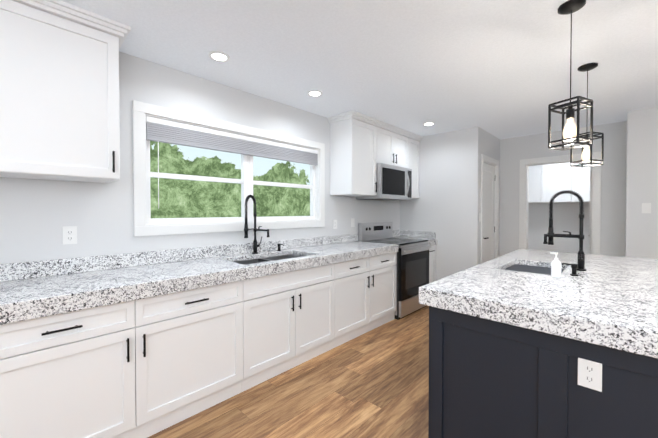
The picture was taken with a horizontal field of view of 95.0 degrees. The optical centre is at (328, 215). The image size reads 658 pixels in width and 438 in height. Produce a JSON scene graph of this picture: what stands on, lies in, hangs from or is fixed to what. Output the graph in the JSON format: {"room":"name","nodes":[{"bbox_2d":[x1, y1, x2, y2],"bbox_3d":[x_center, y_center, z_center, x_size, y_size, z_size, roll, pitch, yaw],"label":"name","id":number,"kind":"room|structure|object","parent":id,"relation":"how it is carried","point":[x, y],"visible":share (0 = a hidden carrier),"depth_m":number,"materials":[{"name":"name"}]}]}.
{"room":"kitchen","nodes":[
{"label":"kitchen","id":0,"kind":"room"},
{"bbox_2d":[0,52,399,300],"bbox_3d":[-1.226,0.064,2.561,0.140,2.480,6.980,1,1,44],"label":"wall","id":1,"kind":"structure","parent":0,"point":[36,215],"depth_m":2.23,"materials":[{"name":"paint"}]},
{"bbox_2d":[0,0,123,182],"bbox_3d":[-1.636,-0.670,1.772,0.347,0.900,0.612,1,1,44],"label":"upper cabinet","id":2,"kind":"object","parent":1,"relation":"attached to","point":[59,89],"depth_m":1.67,"materials":[{"name":"white wood"}]},
{"bbox_2d":[62,226,76,244],"bbox_3d":[-1.694,0.132,1.971,0.007,0.116,0.072,1,1,44],"label":"outlet","id":3,"kind":"object","parent":1,"relation":"attached to","point":[69,233],"visible":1,"depth_m":1.97,"materials":[{"name":"white plastic"}]},
{"bbox_2d":[0,230,399,281],"bbox_3d":[-0.855,0.320,2.829,0.020,0.099,5.797,1,1,44],"label":"backsplash","id":4,"kind":"structure","parent":1,"relation":"attached to","point":[41,269],"depth_m":2.25,"materials":[{"name":"white stone"}]},
{"bbox_2d":[133,100,324,236],"bbox_3d":[-0.792,-0.352,2.978,0.138,1.000,1.990,1,1,44],"label":"window frames","id":5,"kind":"structure","parent":1,"relation":"in","point":[246,181],"depth_m":2.68,"materials":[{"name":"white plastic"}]},
{"bbox_2d":[146,116,317,208],"bbox_3d":[-0.775,-0.410,2.960,0.046,0.704,1.808,1,1,44],"label":"window blind","id":6,"kind":"object","parent":5,"relation":"attached to","point":[158,130],"visible":0.88,"depth_m":2.72,"materials":[{"name":"grey fabric"}]},
{"bbox_2d":[333,220,336,228],"bbox_3d":[0.077,0.117,3.806,0.007,0.116,0.072,1,1,44],"label":"outlet","id":7,"kind":"object","parent":1,"relation":"attached to","point":[334,224],"visible":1,"depth_m":3.80,"materials":[{"name":"white plastic"}]},
{"bbox_2d":[351,218,354,226],"bbox_3d":[0.321,0.104,4.057,0.009,0.116,0.072,1,1,44],"label":"outlet","id":8,"kind":"object","parent":1,"relation":"attached to","point":[352,222],"visible":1,"depth_m":4.05,"materials":[{"name":"white plastic"}]},
{"bbox_2d":[328,116,379,195],"bbox_3d":[0.312,-0.698,3.790,0.347,0.900,0.497,1,1,44],"label":"upper cabinet","id":9,"kind":"object","parent":1,"relation":"attached to","point":[354,140],"depth_m":3.64,"materials":[{"name":"white wood"}]},
{"bbox_2d":[380,124,407,167],"bbox_3d":[0.763,-0.913,4.254,0.347,0.483,0.796,1,1,44],"label":"upper cabinet","id":10,"kind":"object","parent":1,"relation":"attached to","point":[393,144],"depth_m":4.13,"materials":[{"name":"white wood"}]},
{"bbox_2d":[356,163,411,200],"bbox_3d":[0.803,-0.440,4.222,0.455,0.451,0.790,1,1,44],"label":"over-the-range microwave","id":11,"kind":"object","parent":10,"relation":"attached to","point":[394,182],"visible":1,"depth_m":4.04,"materials":[{"name":"silver metal"}]},
{"bbox_2d":[408,136,419,198],"bbox_3d":[1.159,-0.710,4.667,0.347,0.900,0.336,1,1,44],"label":"upper cabinet","id":12,"kind":"object","parent":1,"relation":"attached to","point":[413,144],"depth_m":4.57,"materials":[{"name":"white wood"}]},
{"bbox_2d":[147,306,428,437],"bbox_3d":[1.720,1.345,1.785,5.480,0.060,9.930,1,1,44],"label":"floor","id":13,"kind":"structure","parent":0,"point":[373,383],"depth_m":2.15,"materials":[{"name":"brown wood"}]},
{"bbox_2d":[0,290,139,437],"bbox_3d":[-1.535,0.872,1.703,0.616,0.888,0.620,1,1,44],"label":"base cabinet","id":14,"kind":"object","parent":13,"relation":"on","point":[139,344],"depth_m":1.52,"materials":[{"name":"white wood"}]},
{"bbox_2d":[0,242,398,313],"bbox_3d":[-1.013,0.399,2.217,0.644,0.041,4.696,1,1,44],"label":"countertop","id":15,"kind":"structure","parent":14,"relation":"on","point":[57,289],"depth_m":1.91,"materials":[{"name":"white stone"}]},
{"bbox_2d":[244,195,269,253],"bbox_3d":[-0.669,0.091,2.783,0.242,0.558,0.247,1,1,44],"label":"faucet","id":16,"kind":"object","parent":15,"relation":"on","point":[246,230],"visible":1,"depth_m":2.82,"materials":[{"name":"black metal"}]},
{"bbox_2d":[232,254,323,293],"bbox_3d":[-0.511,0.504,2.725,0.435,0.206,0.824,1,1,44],"label":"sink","id":17,"kind":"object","parent":15,"relation":"in","point":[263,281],"depth_m":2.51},
{"bbox_2d":[140,274,247,437],"bbox_3d":[-1.077,0.865,2.177,0.616,0.888,0.698,1,1,44],"label":"base cabinet","id":18,"kind":"object","parent":13,"relation":"on","point":[194,335],"depth_m":1.94,"materials":[{"name":"white wood"}]},
{"bbox_2d":[292,250,397,349],"bbox_3d":[0.215,0.847,3.515,0.616,0.888,1.134,1,1,44],"label":"base cabinet","id":19,"kind":"object","parent":13,"relation":"on","point":[355,296],"depth_m":3.04,"materials":[{"name":"white wood"}]},
{"bbox_2d":[358,222,431,319],"bbox_3d":[0.919,0.695,4.155,0.720,1.175,0.754,1,1,44],"label":"range","id":20,"kind":"object","parent":13,"relation":"on","point":[412,270],"visible":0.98,"depth_m":3.93,"materials":[{"name":"silver metal"}]},
{"bbox_2d":[396,242,435,282],"bbox_3d":[1.257,0.833,4.595,0.616,0.888,0.334,1,1,44],"label":"base cabinet","id":21,"kind":"object","parent":13,"relation":"on","point":[432,251],"depth_m":4.42,"materials":[{"name":"white wood"}]},
{"bbox_2d":[408,238,437,241],"bbox_3d":[1.267,0.367,4.579,0.644,0.041,0.333,1,1,44],"label":"countertop","id":22,"kind":"structure","parent":21,"relation":"on","point":[429,239],"depth_m":4.47,"materials":[{"name":"white stone"}]},
{"bbox_2d":[419,293,657,437],"bbox_3d":[1.710,0.867,2.032,1.204,0.889,2.289,1,1,44],"label":"kitchen island","id":23,"kind":"object","parent":13,"relation":"on","point":[514,336],"depth_m":1.33,"materials":[{"name":"black wood"}]},
{"bbox_2d":[419,249,657,340],"bbox_3d":[1.710,0.402,2.025,1.204,0.041,2.290,1,1,44],"label":"island countertop","id":24,"kind":"structure","parent":23,"relation":"on","point":[617,294],"depth_m":1.57,"materials":[{"name":"white stone"}]},
{"bbox_2d":[507,261,562,272],"bbox_3d":[1.510,0.516,2.227,0.383,0.216,0.594,1,1,44],"label":"sink","id":25,"kind":"object","parent":24,"relation":"in","point":[518,264],"depth_m":2.38,"materials":[{"name":"grey metal"}]},
{"bbox_2d":[550,252,561,277],"bbox_3d":[1.398,0.307,1.859,0.056,0.151,0.052,1,1,44],"label":"bottle","id":26,"kind":"object","parent":24,"relation":"on","point":[556,265],"visible":1,"depth_m":1.84,"materials":[{"name":"white plastic"}]},
{"bbox_2d":[543,190,585,270],"bbox_3d":[1.649,0.100,2.115,0.241,0.558,0.108,1,1,44],"label":"island faucet","id":27,"kind":"object","parent":24,"relation":"on","point":[550,234],"visible":1,"depth_m":2.09,"materials":[{"name":"black metal"}]},
{"bbox_2d":[561,263,577,275],"bbox_3d":[1.527,0.345,1.923,0.097,0.074,0.042,1,1,44],"label":"soap dispenser","id":28,"kind":"object","parent":24,"relation":"on","point":[574,269],"visible":0.96,"depth_m":1.89,"materials":[{"name":"black metal"}]},
{"bbox_2d":[578,358,601,391],"bbox_3d":[1.025,0.623,1.185,0.072,0.116,0.007,1,1,44],"label":"outlet","id":29,"kind":"object","parent":23,"relation":"attached to","point":[590,374],"visible":1,"depth_m":1.18,"materials":[{"name":"white plastic"}]},
{"bbox_2d":[61,0,657,139],"bbox_3d":[1.720,-1.205,1.751,5.480,0.080,9.930,1,1,44],"label":"ceiling","id":30,"kind":"structure","parent":0,"point":[499,69],"depth_m":2.19,"materials":[{"name":"paint"}]},
{"bbox_2d":[208,51,229,61],"bbox_3d":[-0.810,-1.168,2.227,0.149,0.005,0.149,1,1,38],"label":"recessed light","id":31,"kind":"object","parent":30,"relation":"in","point":[218,56],"depth_m":2.22,"materials":[{"name":"white plastic"}]},
{"bbox_2d":[307,90,322,96],"bbox_3d":[-0.136,-1.178,2.925,0.149,0.005,0.149,1,1,38],"label":"recessed light","id":32,"kind":"object","parent":30,"relation":"in","point":[314,93],"depth_m":2.92,"materials":[{"name":"white plastic"}]},
{"bbox_2d":[423,122,434,125],"bbox_3d":[1.309,-1.192,3.947,0.149,0.005,0.149,1,1,38],"label":"recessed light","id":33,"kind":"object","parent":30,"relation":"in","point":[428,123],"depth_m":3.94,"materials":[{"name":"white plastic"}]},
{"bbox_2d":[548,0,592,149],"bbox_3d":[1.346,-0.772,1.679,0.147,0.784,0.147,0,1,-26],"label":"pendant light","id":34,"kind":"object","parent":30,"relation":"hanging from","point":[569,7],"visible":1,"depth_m":1.67,"materials":[{"name":"black metal"}]},
{"bbox_2d":[570,62,603,167],"bbox_3d":[2.041,-0.781,2.385,0.147,0.784,0.147,0,1,-20],"label":"pendant light","id":35,"kind":"object","parent":30,"relation":"hanging from","point":[587,67],"visible":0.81,"depth_m":2.37,"materials":[{"name":"black metal"}]},
{"bbox_2d":[400,127,483,280],"bbox_3d":[1.638,0.037,4.557,1.190,2.480,0.150,1,1,44],"label":"wall","id":36,"kind":"structure","parent":0,"point":[448,204],"depth_m":4.34,"materials":[{"name":"paint"}]},
{"bbox_2d":[400,230,435,237],"bbox_3d":[1.372,0.295,4.694,0.594,0.099,0.020,1,1,44],"label":"backsplash","id":37,"kind":"structure","parent":36,"relation":"attached to","point":[403,233],"depth_m":4.66,"materials":[{"name":"white stone"}]},
{"bbox_2d":[480,130,499,263],"bbox_3d":[2.370,0.037,4.559,0.140,2.480,0.870,1,1,44],"label":"wall","id":38,"kind":"structure","parent":0,"point":[491,143],"depth_m":4.58,"materials":[{"name":"paint"}]},
{"bbox_2d":[483,163,494,262],"bbox_3d":[2.378,0.258,4.486,0.087,2.024,0.628,1,1,44],"label":"pantry door","id":39,"kind":"structure","parent":38,"relation":"in","point":[489,207],"depth_m":4.53,"materials":[{"name":"white wood"}]},
{"bbox_2d":[481,154,498,262],"bbox_3d":[2.341,0.215,4.520,0.156,2.125,0.810,1,1,44],"label":"door frame","id":40,"kind":"structure","parent":38,"relation":"attached to","point":[484,158],"depth_m":4.63,"materials":[{"name":"white wood"}]},
{"bbox_2d":[500,121,623,255],"bbox_3d":[3.296,0.039,4.381,1.720,2.480,0.160,1,1,44],"label":"wall","id":41,"kind":"structure","parent":0,"point":[565,217],"depth_m":4.67,"materials":[{"name":"paint"}]},
{"bbox_2d":[528,165,539,202],"bbox_3d":[3.995,-0.633,6.023,0.451,0.780,0.347,1,1,44],"label":"upper cabinet","id":42,"kind":"object","parent":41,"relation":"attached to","point":[534,171],"depth_m":5.82,"materials":[{"name":"white wood"}]},
{"bbox_2d":[540,162,571,202],"bbox_3d":[4.319,-0.629,5.710,0.450,0.780,0.347,1,1,44],"label":"upper cabinet","id":43,"kind":"object","parent":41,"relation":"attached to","point":[547,182],"depth_m":5.60,"materials":[{"name":"white wood"}]},
{"bbox_2d":[519,151,600,254],"bbox_3d":[3.317,0.217,4.377,0.930,2.125,0.172,1,1,44],"label":"door frame","id":44,"kind":"structure","parent":41,"relation":"attached to","point":[525,164],"depth_m":4.28,"materials":[{"name":"white wood"}]},
{"bbox_2d":[572,161,589,201],"bbox_3d":[4.642,-0.624,5.398,0.449,0.780,0.347,1,1,44],"label":"upper cabinet","id":45,"kind":"object","parent":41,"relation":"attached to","point":[580,176],"depth_m":5.34,"materials":[{"name":"white wood"}]},
{"bbox_2d":[589,164,591,253],"bbox_3d":[3.872,0.252,4.460,0.082,2.036,0.810,1,1,44],"label":"laundry door","id":46,"kind":"structure","parent":41,"relation":"in","point":[590,233],"depth_m":4.19,"materials":[{"name":"white wood"}]},
{"bbox_2d":[620,152,623,255],"bbox_3d":[3.695,0.049,3.656,0.180,2.480,0.330,1,1,44],"label":"wall","id":47,"kind":"structure","parent":0,"point":[621,153],"depth_m":3.86,"materials":[{"name":"paint"}]},
{"bbox_2d":[624,107,657,258],"bbox_3d":[4.395,0.063,2.639,2.560,2.480,0.140,1,1,44],"label":"wall","id":48,"kind":"structure","parent":0,"point":[641,126],"depth_m":3.39,"materials":[{"name":"paint"}]},
{"bbox_2d":[642,203,650,212],"bbox_3d":[3.537,-0.077,3.361,0.072,0.116,0.009,1,1,44],"label":"light switch","id":49,"kind":"object","parent":48,"relation":"attached to","point":[646,207],"visible":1,"depth_m":3.36,"materials":[{"name":"white plastic"}]},
{"label":"outside","id":50,"kind":"structure","parent":0,"visible":0},
{"bbox_2d":[150,141,309,217],"bbox_3d":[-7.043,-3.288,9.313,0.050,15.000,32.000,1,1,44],"label":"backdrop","id":51,"kind":"structure","parent":50,"point":[178,198],"depth_m":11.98,"materials":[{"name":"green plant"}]}
]}

